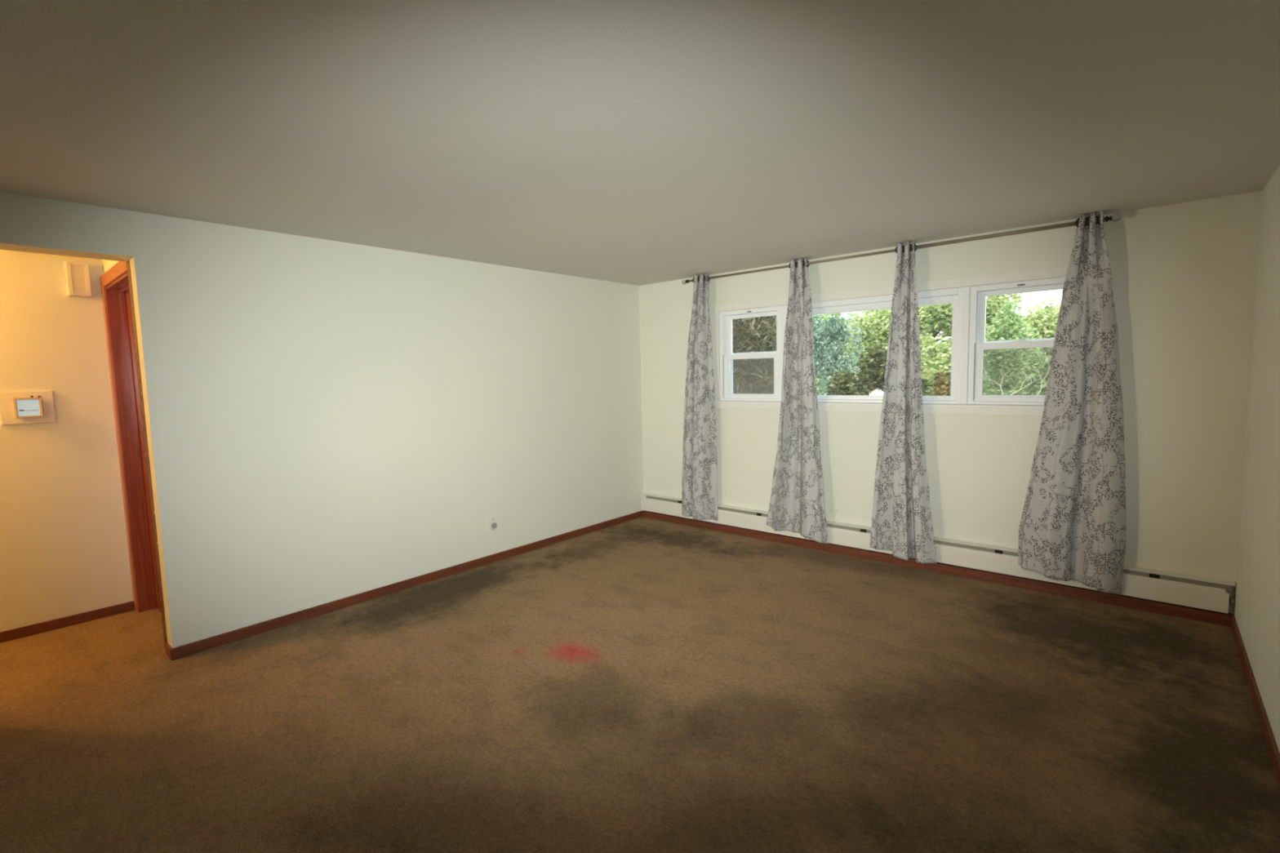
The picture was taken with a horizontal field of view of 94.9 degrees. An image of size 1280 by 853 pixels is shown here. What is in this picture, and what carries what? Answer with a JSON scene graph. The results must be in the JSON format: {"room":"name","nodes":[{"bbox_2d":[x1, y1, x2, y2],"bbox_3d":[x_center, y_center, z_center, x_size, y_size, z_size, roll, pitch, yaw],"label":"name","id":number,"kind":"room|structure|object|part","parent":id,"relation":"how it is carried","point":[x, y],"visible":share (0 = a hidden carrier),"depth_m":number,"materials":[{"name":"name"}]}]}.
{"room":"empty living room","nodes":[
{"label":"empty living room","id":0,"kind":"room"},
{"bbox_2d":[0,249,133,631],"bbox_3d":[-4.153,0.117,3.247,0.120,2.440,2.600,3,7,41],"label":"wall","id":1,"kind":"structure","parent":0,"point":[64,546],"depth_m":3.71,"materials":[{"name":"beige paint"}]},
{"bbox_2d":[0,391,55,425],"bbox_3d":[-3.733,-0.116,3.582,0.058,0.197,0.234,3,7,41],"label":"wall thermostat","id":2,"kind":"object","parent":1,"relation":"attached to","point":[24,406],"visible":1,"depth_m":3.57,"materials":[{"name":"beige plastic"}]},
{"bbox_2d":[0,600,134,643],"bbox_3d":[-4.188,1.317,3.179,0.014,0.064,2.230,3,7,41],"label":"baseboard","id":3,"kind":"structure","parent":1,"relation":"attached to","point":[19,633],"depth_m":3.76,"materials":[{"name":"brown wood"}]},
{"bbox_2d":[63,261,92,297],"bbox_3d":[-3.565,-0.933,3.729,0.054,0.212,0.113,3,7,41],"label":"door chime","id":4,"kind":"object","parent":1,"relation":"attached to","point":[77,277],"visible":1,"depth_m":3.71,"materials":[{"name":"beige plastic"}]},
{"bbox_2d":[102,259,118,273],"bbox_3d":[-3.058,0.055,3.646,1.010,2.440,0.120,3,7,41],"label":"wall","id":5,"kind":"structure","parent":0,"point":[107,264],"depth_m":3.71,"materials":[{"name":"beige paint"}]},
{"bbox_2d":[99,261,161,612],"bbox_3d":[-3.063,0.155,3.647,1.006,2.240,0.139,3,7,41],"label":"door","id":6,"kind":"structure","parent":5,"relation":"in","point":[114,285],"depth_m":3.89,"materials":[{"name":"brown wood"}]},
{"bbox_3d":[-3.102,0.160,3.602,1.006,2.240,0.020,3,7,41],"label":"casing","id":7,"kind":"part","parent":6,"relation":"part of","materials":[{"name":"brown wood"}]},
{"bbox_2d":[126,260,167,643],"bbox_3d":[-2.755,0.198,3.290,0.074,2.204,0.003,3,7,41],"label":"trim","id":8,"kind":"structure","parent":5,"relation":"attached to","point":[128,267],"depth_m":3.28,"materials":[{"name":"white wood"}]},
{"bbox_2d":[0,191,643,648],"bbox_3d":[-2.050,-0.001,3.999,0.190,2.440,6.500,3,7,41],"label":"wall","id":9,"kind":"structure","parent":0,"point":[326,421],"depth_m":3.94,"materials":[{"name":"beige paint"}]},
{"bbox_2d":[164,511,641,660],"bbox_3d":[-1.348,1.101,4.817,0.134,0.064,4.012,3,7,41],"label":"baseboard","id":10,"kind":"structure","parent":9,"relation":"attached to","point":[213,642],"depth_m":4.08,"materials":[{"name":"brown wood"}]},
{"bbox_2d":[487,513,497,531],"bbox_3d":[-1.210,0.792,4.850,0.034,0.132,0.090,3,7,41],"label":"wall outlet","id":11,"kind":"object","parent":9,"relation":"attached to","point":[492,518],"visible":1,"depth_m":4.85,"materials":[{"name":"plastic"}]},
{"bbox_2d":[0,516,1279,852],"bbox_3d":[-0.716,1.351,2.910,5.860,0.120,6.620,3,7,41],"label":"floor","id":12,"kind":"structure","parent":0,"point":[640,685],"depth_m":2.59,"materials":[{"name":"brown carpet"}]},
{"bbox_2d":[0,0,1279,285],"bbox_3d":[-0.777,-1.198,2.680,5.860,0.120,6.620,3,7,41],"label":"ceiling","id":13,"kind":"structure","parent":0,"point":[632,142],"depth_m":2.09,"materials":[{"name":"paint"}]},
{"bbox_2d":[639,190,1262,613],"bbox_3d":[1.780,-0.169,4.840,4.490,2.440,0.200,3,7,41],"label":"wall","id":14,"kind":"structure","parent":0,"point":[1184,275],"depth_m":3.65,"materials":[{"name":"beige paint"}]},
{"bbox_2d":[719,306,781,401],"bbox_3d":[1.036,-0.652,5.386,0.642,0.830,0.150,3,7,41],"label":"window","id":15,"kind":"structure","parent":14,"relation":"in","point":[726,355],"depth_m":5.42,"materials":[{"name":"white plastic"}]},
{"bbox_3d":[1.017,-0.460,5.376,0.556,0.410,0.042,3,7,41],"label":"sash","id":16,"kind":"part","parent":15,"relation":"part of","materials":[{"name":"white plastic"}]},
{"bbox_3d":[1.043,-0.827,5.383,0.556,0.408,0.034,3,7,41],"label":"sash","id":17,"kind":"part","parent":15,"relation":"part of","materials":[{"name":"white plastic"}]},
{"bbox_3d":[1.080,-0.476,5.448,0.554,0.426,0.014,3,7,41],"label":"screen frame","id":18,"kind":"part","parent":15,"relation":"part of","materials":[{"name":"white plastic"}]},
{"bbox_2d":[781,305,787,387],"bbox_3d":[1.315,-0.636,5.144,0.097,0.830,0.152,3,7,41],"label":"trim","id":19,"kind":"structure","parent":14,"relation":"attached to","point":[784,308],"depth_m":5.09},
{"bbox_2d":[715,400,1044,408],"bbox_3d":[1.813,-0.184,4.729,2.875,0.018,0.121,3,7,41],"label":"trim","id":20,"kind":"structure","parent":14,"relation":"attached to","point":[728,402],"depth_m":4.36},
{"bbox_2d":[811,287,962,404],"bbox_3d":[1.845,-0.607,4.682,1.309,0.830,0.120,3,7,41],"label":"window","id":21,"kind":"structure","parent":14,"relation":"in","point":[953,295],"depth_m":4.38,"materials":[{"name":"white plastic"}]},
{"bbox_2d":[711,265,1068,416],"bbox_3d":[1.772,-0.601,4.655,2.875,0.971,0.016,3,7,41],"label":"trim","id":22,"kind":"structure","parent":14,"relation":"attached to","point":[1060,271],"depth_m":4.54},
{"bbox_2d":[681,213,1120,284],"bbox_3d":[1.663,-1.315,4.596,3.255,0.058,0.128,3,7,41],"label":"curtain rod","id":23,"kind":"object","parent":14,"relation":"attached to","point":[1116,217],"visible":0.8,"depth_m":4.09,"materials":[{"name":"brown metal"}]},
{"bbox_2d":[681,273,717,520],"bbox_3d":[0.540,-0.259,5.613,0.386,2.329,0.108,3,7,41],"label":"curtain","id":24,"kind":"object","parent":23,"relation":"hanging from","point":[700,469],"visible":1,"depth_m":5.59,"materials":[{"name":"grey fabric"}]},
{"bbox_2d":[766,257,827,543],"bbox_3d":[1.313,-0.207,4.949,0.566,2.348,0.120,3,7,41],"label":"curtain","id":25,"kind":"object","parent":23,"relation":"hanging from","point":[797,502],"visible":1,"depth_m":4.92,"materials":[{"name":"grey fabric"}]},
{"bbox_2d":[869,240,936,563],"bbox_3d":[1.971,-0.167,4.384,0.484,2.359,0.099,3,7,41],"label":"curtain","id":26,"kind":"object","parent":23,"relation":"hanging from","point":[901,524],"visible":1,"depth_m":4.38,"materials":[{"name":"grey fabric"}]},
{"bbox_2d":[1017,211,1125,593],"bbox_3d":[2.747,-0.130,3.711,0.562,2.348,0.117,3,7,41],"label":"curtain","id":27,"kind":"object","parent":23,"relation":"hanging from","point":[1073,523],"visible":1,"depth_m":3.68,"materials":[{"name":"grey fabric"}]},
{"bbox_2d":[640,510,1234,626],"bbox_3d":[1.723,1.025,4.849,4.490,0.064,0.060,3,7,41],"label":"baseboard","id":28,"kind":"structure","parent":14,"relation":"attached to","point":[1156,606],"depth_m":4.17,"materials":[{"name":"brown wood"}]},
{"bbox_2d":[640,493,1235,613],"bbox_3d":[1.719,0.899,4.838,4.486,0.187,0.060,3,7,41],"label":"baseboard heater","id":29,"kind":"object","parent":14,"relation":"attached to","point":[1183,589],"visible":0.67,"depth_m":4.14,"materials":[{"name":"white metal"}]},
{"bbox_2d":[959,286,970,404],"bbox_3d":[2.361,-0.580,4.242,0.047,0.830,0.152,3,7,41],"label":"trim","id":30,"kind":"structure","parent":14,"relation":"attached to","point":[966,291],"depth_m":4.18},
{"bbox_2d":[967,276,1065,404],"bbox_3d":[2.611,-0.566,4.027,0.612,0.830,0.150,3,7,41],"label":"window","id":31,"kind":"structure","parent":14,"relation":"in","point":[978,294],"depth_m":4.11,"materials":[{"name":"white plastic"}]},
{"bbox_3d":[2.592,-0.375,4.017,0.526,0.410,0.042,3,7,41],"label":"sash","id":32,"kind":"part","parent":31,"relation":"part of","materials":[{"name":"white plastic"}]},
{"bbox_3d":[2.654,-0.391,4.089,0.524,0.426,0.014,3,7,41],"label":"screen frame","id":33,"kind":"part","parent":31,"relation":"part of","materials":[{"name":"white plastic"}]},
{"bbox_3d":[2.617,-0.741,4.024,0.526,0.408,0.034,3,7,41],"label":"sash","id":34,"kind":"part","parent":31,"relation":"part of","materials":[{"name":"white plastic"}]},
{"bbox_2d":[1233,164,1279,753],"bbox_3d":[1.464,0.189,0.966,0.120,2.440,6.500,3,7,41],"label":"wall","id":35,"kind":"structure","parent":0,"point":[1256,613],"depth_m":2.80,"materials":[{"name":"beige paint"}]},
{"bbox_2d":[1231,616,1279,788],"bbox_3d":[1.359,1.379,1.022,0.014,0.064,6.228,3,7,41],"label":"baseboard","id":36,"kind":"structure","parent":35,"relation":"attached to","point":[1273,749],"depth_m":2.53,"materials":[{"name":"brown wood"}]},
{"label":"outside","id":37,"kind":"structure","parent":0,"visible":0},
{"bbox_3d":[29.563,-2.033,40.349,120.000,0.450,89.750,3,7,41],"label":"ground","id":38,"kind":"structure","parent":37,"visible":0},
{"bbox_2d":[732,315,776,393],"bbox_3d":[1.565,-0.364,8.283,1.439,3.327,1.771,-3,6,-21],"label":"window glass","id":39,"kind":"object","parent":38,"relation":"on","point":[755,375],"visible":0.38,"depth_m":7.90,"materials":[{"name":"clear glass"}]},
{"bbox_2d":[733,311,864,395],"bbox_3d":[3.726,-1.433,14.392,3.798,4.277,2.522,3,7,41],"label":"leafy tree","id":40,"kind":"object","parent":38,"relation":"on","point":[824,317],"visible":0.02,"depth_m":13.11,"materials":[{"name":"green plant"}]},
{"bbox_2d":[812,313,866,395],"bbox_3d":[3.569,-0.548,10.669,1.231,3.189,0.861,3,7,41],"label":"spruce tree","id":41,"kind":"object","parent":38,"relation":"on","point":[828,343],"visible":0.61,"depth_m":10.52,"materials":[{"name":"green plant"}]},
{"bbox_2d":[826,343,888,395],"bbox_3d":[3.498,-0.036,9.066,1.327,2.452,0.928,3,7,41],"label":"shrub","id":42,"kind":"object","parent":38,"relation":"on","point":[873,371],"visible":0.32,"depth_m":8.86,"materials":[{"name":"green plant"}]},
{"bbox_2d":[930,370,951,395],"bbox_3d":[3.624,0.351,7.045,0.239,2.035,0.470,3,7,41],"label":"dry shrub","id":43,"kind":"object","parent":38,"relation":"on","point":[944,384],"visible":0.19,"depth_m":6.88,"materials":[{"name":"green plant"}]},
{"bbox_2d":[839,293,1046,395],"bbox_3d":[5.334,-0.912,11.221,3.850,3.729,1.889,3,7,41],"label":"leafy tree","id":44,"kind":"object","parent":38,"relation":"on","point":[933,319],"visible":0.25,"depth_m":10.80,"materials":[{"name":"green plant"}]},
{"bbox_2d":[982,299,1044,395],"bbox_3d":[5.711,-0.417,9.114,0.800,3.094,0.942,-3,6,-22],"label":"leafy tree","id":45,"kind":"object","parent":38,"relation":"on","point":[1010,358],"visible":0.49,"depth_m":8.94,"materials":[{"name":"green plant"}]},
{"bbox_2d":[982,350,1049,395],"bbox_3d":[3.641,0.413,5.380,1.010,2.196,0.238,3,7,41],"label":"bare shrub","id":46,"kind":"object","parent":38,"relation":"on","point":[1049,350],"visible":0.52,"depth_m":5.39,"materials":[{"name":"plant"}]},
{"bbox_2d":[982,297,1060,395],"bbox_3d":[8.191,-0.908,12.230,2.179,3.401,1.425,3,7,41],"label":"leafy tree","id":47,"kind":"object","parent":38,"relation":"on","point":[1037,319],"visible":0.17,"depth_m":11.73,"materials":[{"name":"green plant"}]},
{"bbox_2d":[1003,354,1051,395],"bbox_3d":[4.944,0.216,7.235,1.421,2.214,0.942,3,7,41],"label":"leafy shrub","id":48,"kind":"object","parent":38,"relation":"on","point":[1033,364],"visible":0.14,"depth_m":7.12,"materials":[{"name":"green plant"}]}
]}

